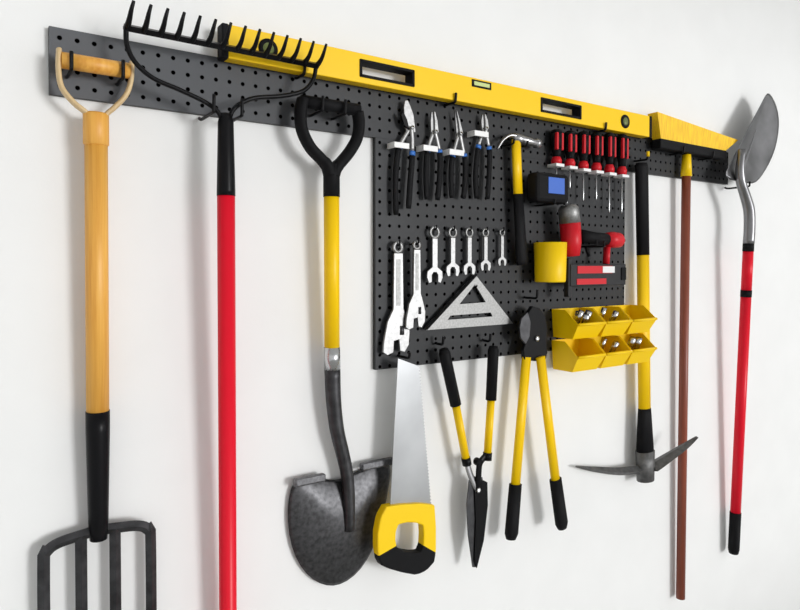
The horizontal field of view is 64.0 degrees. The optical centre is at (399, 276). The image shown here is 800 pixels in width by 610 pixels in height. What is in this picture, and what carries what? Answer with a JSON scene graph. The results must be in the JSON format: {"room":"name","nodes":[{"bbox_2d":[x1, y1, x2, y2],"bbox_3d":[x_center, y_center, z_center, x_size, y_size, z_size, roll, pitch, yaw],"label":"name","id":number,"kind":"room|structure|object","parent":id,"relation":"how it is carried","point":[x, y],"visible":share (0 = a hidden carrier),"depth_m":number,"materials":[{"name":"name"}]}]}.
{"room":"garage or workshop","nodes":[
{"label":"garage or workshop","id":0,"kind":"room"},
{"bbox_2d":[0,0,799,609],"bbox_3d":[1.626,0.054,2.615,8.600,2.600,0.120,-1,1,-34],"label":"wall","id":1,"kind":"structure","parent":0,"point":[711,65],"depth_m":1.35,"materials":[{"name":"paint"}]},
{"bbox_2d":[48,26,750,369],"bbox_3d":[0.295,-0.108,1.568,2.025,0.613,0.090,-1,1,-34],"label":"pegboard","id":2,"kind":"object","parent":1,"relation":"attached to","point":[513,287],"visible":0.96,"depth_m":1.46,"materials":[{"name":"metal"}]},
{"bbox_2d":[37,47,156,609],"bbox_3d":[-0.490,0.187,1.043,0.180,1.084,0.051,-1,1,-34],"label":"fork","id":3,"kind":"object","parent":2,"relation":"hanging from","point":[95,123],"visible":1,"depth_m":1.03,"materials":[{"name":"brown wood"}]},
{"bbox_2d":[123,0,327,609],"bbox_3d":[-0.308,0.453,1.151,0.351,1.774,0.105,-1,1,-34],"label":"rake","id":4,"kind":"object","parent":2,"relation":"hanging from","point":[226,279],"visible":1,"depth_m":1.12,"materials":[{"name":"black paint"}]},
{"bbox_2d":[288,94,392,585],"bbox_3d":[-0.106,0.147,1.307,0.245,0.994,0.058,-1,1,-34],"label":"shovel","id":5,"kind":"object","parent":2,"relation":"hanging from","point":[331,522],"visible":0.98,"depth_m":1.29,"materials":[{"name":"black metal"}]},
{"bbox_2d":[382,241,409,354],"bbox_3d":[-0.009,0.047,1.387,0.069,0.246,0.014,-1,1,-34],"label":"wrench","id":6,"kind":"object","parent":2,"relation":"hanging from","point":[395,329],"visible":1,"depth_m":1.39,"materials":[{"name":"metal"}]},
{"bbox_2d":[387,100,415,214],"bbox_3d":[0.007,-0.258,1.391,0.065,0.251,0.028,-1,1,-34],"label":"pliers","id":7,"kind":"object","parent":2,"relation":"hanging from","point":[407,117],"visible":1,"depth_m":1.39,"materials":[{"name":"black"}]},
{"bbox_2d":[373,359,435,574],"bbox_3d":[0.011,0.411,1.376,0.154,0.472,0.022,-1,1,-34],"label":"saw","id":8,"kind":"object","parent":2,"relation":"hanging from","point":[410,496],"visible":1,"depth_m":1.38,"materials":[{"name":"metal"}]},
{"bbox_2d":[405,240,424,329],"bbox_3d":[0.033,0.019,1.405,0.053,0.195,0.010,-1,1,-34],"label":"wrench","id":9,"kind":"object","parent":2,"relation":"hanging from","point":[415,308],"visible":1,"depth_m":1.40,"materials":[{"name":"metal"}]},
{"bbox_2d":[416,112,442,199],"bbox_3d":[0.069,-0.270,1.433,0.062,0.198,0.028,-1,1,-34],"label":"pliers","id":10,"kind":"object","parent":2,"relation":"hanging from","point":[428,148],"visible":1,"depth_m":1.43,"materials":[{"name":"black"}]},
{"bbox_2d":[217,23,651,138],"bbox_3d":[0.202,-0.428,1.513,1.276,0.062,0.030,-1,1,-34],"label":"spirit level","id":11,"kind":"object","parent":2,"relation":"on","point":[338,65],"visible":0.91,"depth_m":1.41,"materials":[{"name":"yellow paint"}]},
{"bbox_2d":[426,226,442,282],"bbox_3d":[0.078,-0.049,1.447,0.045,0.129,0.004,-1,1,-34],"label":"wrench","id":12,"kind":"object","parent":2,"relation":"hanging from","point":[434,268],"visible":1,"depth_m":1.44,"materials":[{"name":"silver metal"}]},
{"bbox_2d":[446,227,459,275],"bbox_3d":[0.121,-0.056,1.476,0.039,0.114,0.004,-1,1,-34],"label":"wrench","id":13,"kind":"object","parent":2,"relation":"hanging from","point":[452,263],"visible":1,"depth_m":1.47,"materials":[{"name":"silver metal"}]},
{"bbox_2d":[442,110,467,198],"bbox_3d":[0.130,-0.280,1.475,0.062,0.202,0.028,-1,1,-34],"label":"pliers","id":14,"kind":"object","parent":2,"relation":"hanging from","point":[453,152],"visible":1,"depth_m":1.47,"materials":[{"name":"black"}]},
{"bbox_2d":[423,274,512,329],"bbox_3d":[0.167,0.057,1.512,0.272,0.127,0.018,-1,1,-34],"label":"square","id":15,"kind":"object","parent":2,"relation":"hanging from","point":[453,306],"visible":1,"depth_m":1.51,"materials":[{"name":"metal"}]},
{"bbox_2d":[439,346,498,567],"bbox_3d":[0.161,0.423,1.488,0.166,0.525,0.029,-1,1,-30],"label":"pruning shears","id":16,"kind":"object","parent":2,"relation":"hanging from","point":[477,493],"visible":1,"depth_m":1.50,"materials":[{"name":"black metal"}]},
{"bbox_2d":[463,227,475,274],"bbox_3d":[0.163,-0.059,1.505,0.037,0.112,0.004,-1,1,-34],"label":"wrench","id":17,"kind":"object","parent":2,"relation":"hanging from","point":[469,238],"visible":1,"depth_m":1.50,"materials":[{"name":"silver metal"}]},
{"bbox_2d":[467,114,491,198],"bbox_3d":[0.192,-0.284,1.517,0.063,0.201,0.028,-1,1,-34],"label":"pliers","id":18,"kind":"object","parent":2,"relation":"hanging from","point":[484,121],"visible":1,"depth_m":1.51,"materials":[{"name":"black"}]},
{"bbox_2d":[480,228,490,270],"bbox_3d":[0.205,-0.064,1.534,0.033,0.102,0.004,-1,1,-34],"label":"wrench","id":19,"kind":"object","parent":2,"relation":"hanging from","point":[485,237],"visible":1,"depth_m":1.53,"materials":[{"name":"silver metal"}]},
{"bbox_2d":[497,229,505,265],"bbox_3d":[0.249,-0.070,1.564,0.028,0.090,0.004,-1,1,-34],"label":"wrench","id":20,"kind":"object","parent":2,"relation":"hanging from","point":[501,257],"visible":1,"depth_m":1.56,"materials":[{"name":"silver metal"}]},
{"bbox_2d":[496,133,541,265],"bbox_3d":[0.290,-0.188,1.577,0.143,0.324,0.028,-1,1,-34],"label":"hammer","id":21,"kind":"object","parent":2,"relation":"hanging from","point":[521,255],"visible":0.99,"depth_m":1.57,"materials":[{"name":"yellow paint"}]},
{"bbox_2d":[505,306,567,540],"bbox_3d":[0.345,0.364,1.604,0.204,0.580,0.029,-1,1,-30],"label":"loppers","id":22,"kind":"object","parent":2,"relation":"hanging from","point":[532,328],"visible":1,"depth_m":1.59,"materials":[{"name":"yellow paint"}]},
{"bbox_2d":[527,172,567,204],"bbox_3d":[0.373,-0.220,1.609,0.121,0.073,0.042,-1,1,-34],"label":"tape measure","id":23,"kind":"object","parent":2,"relation":"hanging from","point":[541,187],"visible":0.99,"depth_m":1.58,"materials":[{"name":"black plastic"}]},
{"bbox_2d":[534,242,566,281],"bbox_3d":[0.379,-0.035,1.617,0.082,0.100,0.082,-1,1,-34],"label":"cup","id":24,"kind":"object","parent":2,"relation":"attached to","point":[550,258],"visible":1,"depth_m":1.58,"materials":[{"name":"yellow plastic"}]},
{"bbox_2d":[547,129,563,173],"bbox_3d":[0.405,-0.307,1.661,0.031,0.146,0.032,-1,1,-34],"label":"screwdriver","id":25,"kind":"object","parent":2,"relation":"hanging from","point":[557,137],"visible":0.94,"depth_m":1.65,"materials":[{"name":"red plastic"}]},
{"bbox_2d":[561,130,577,188],"bbox_3d":[0.448,-0.307,1.690,0.031,0.152,0.032,-1,1,-34],"label":"screwdriver","id":26,"kind":"object","parent":2,"relation":"hanging from","point":[570,137],"visible":1,"depth_m":1.68,"materials":[{"name":"red plastic"}]},
{"bbox_2d":[552,338,605,371],"bbox_3d":[0.470,0.207,1.678,0.109,0.077,0.092,-1,1,-34],"label":"storage bin","id":27,"kind":"object","parent":2,"relation":"hanging from","point":[569,355],"visible":0.95,"depth_m":1.67,"materials":[{"name":"yellow plastic"}]},
{"bbox_2d":[552,308,605,338],"bbox_3d":[0.470,0.123,1.677,0.109,0.075,0.092,-1,1,-34],"label":"storage bin","id":28,"kind":"object","parent":2,"relation":"hanging from","point":[568,323],"visible":1,"depth_m":1.66,"materials":[{"name":"yellow plastic"}]},
{"bbox_2d":[575,131,590,200],"bbox_3d":[0.492,-0.295,1.721,0.031,0.187,0.032,-1,1,-34],"label":"screwdriver","id":29,"kind":"object","parent":2,"relation":"hanging from","point":[584,139],"visible":0.98,"depth_m":1.71,"materials":[{"name":"red plastic"}]},
{"bbox_2d":[558,204,625,296],"bbox_3d":[0.518,-0.067,1.708,0.256,0.240,0.054,-1,1,-34],"label":"drill","id":30,"kind":"object","parent":2,"relation":"hanging from","point":[571,232],"visible":0.92,"depth_m":1.67,"materials":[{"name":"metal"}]},
{"bbox_2d":[588,132,603,199],"bbox_3d":[0.536,-0.300,1.751,0.031,0.185,0.032,-1,1,-34],"label":"screwdriver","id":31,"kind":"object","parent":2,"relation":"hanging from","point":[596,137],"visible":0.98,"depth_m":1.74,"materials":[{"name":"red plastic"}]},
{"bbox_2d":[580,306,632,336],"bbox_3d":[0.562,0.122,1.740,0.109,0.076,0.092,-1,1,-34],"label":"storage bin","id":32,"kind":"object","parent":2,"relation":"hanging from","point":[617,321],"visible":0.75,"depth_m":1.73,"materials":[{"name":"yellow plastic"}]},
{"bbox_2d":[601,132,616,212],"bbox_3d":[0.582,-0.287,1.783,0.031,0.222,0.032,-1,1,-34],"label":"screwdriver","id":33,"kind":"object","parent":2,"relation":"hanging from","point":[609,138],"visible":0.98,"depth_m":1.77,"materials":[{"name":"red plastic"}]},
{"bbox_2d":[588,336,632,367],"bbox_3d":[0.562,0.205,1.742,0.109,0.078,0.092,-1,1,-34],"label":"storage bin","id":34,"kind":"object","parent":2,"relation":"hanging from","point":[617,352],"visible":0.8,"depth_m":1.74,"materials":[{"name":"yellow plastic"}]},
{"bbox_2d":[613,134,628,212],"bbox_3d":[0.628,-0.290,1.814,0.031,0.223,0.032,-1,1,-34],"label":"screwdriver","id":35,"kind":"object","parent":2,"relation":"hanging from","point":[622,142],"visible":0.98,"depth_m":1.80,"materials":[{"name":"red plastic"}]},
{"bbox_2d":[612,333,656,364],"bbox_3d":[0.654,0.204,1.805,0.109,0.077,0.092,-1,1,-34],"label":"storage bin","id":36,"kind":"object","parent":2,"relation":"hanging from","point":[643,349],"visible":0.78,"depth_m":1.79,"materials":[{"name":"yellow plastic"}]},
{"bbox_2d":[613,305,657,333],"bbox_3d":[0.654,0.121,1.803,0.109,0.074,0.092,-1,1,-34],"label":"storage bin","id":37,"kind":"object","parent":2,"relation":"hanging from","point":[643,319],"visible":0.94,"depth_m":1.81,"materials":[{"name":"yellow plastic"}]},
{"bbox_2d":[575,162,697,482],"bbox_3d":[0.678,0.137,1.852,0.464,0.931,0.060,0,1,-24],"label":"pickaxe","id":38,"kind":"object","parent":2,"relation":"hanging from","point":[646,465],"visible":0.99,"depth_m":1.86,"materials":[{"name":"black plastic"}]},
{"bbox_2d":[648,112,737,599],"bbox_3d":[0.923,0.268,2.024,0.450,1.499,0.046,-1,1,-34],"label":"push broom","id":39,"kind":"object","parent":2,"relation":"hanging from","point":[669,134],"visible":1,"depth_m":1.99,"materials":[{"name":"brown wood"}]},
{"bbox_2d":[726,93,778,554],"bbox_3d":[1.176,0.160,2.164,0.345,1.572,0.090,-1,1,-34],"label":"shovel","id":40,"kind":"object","parent":2,"relation":"hanging from","point":[755,151],"visible":0.99,"depth_m":2.14,"materials":[{"name":"metal"}]}
]}

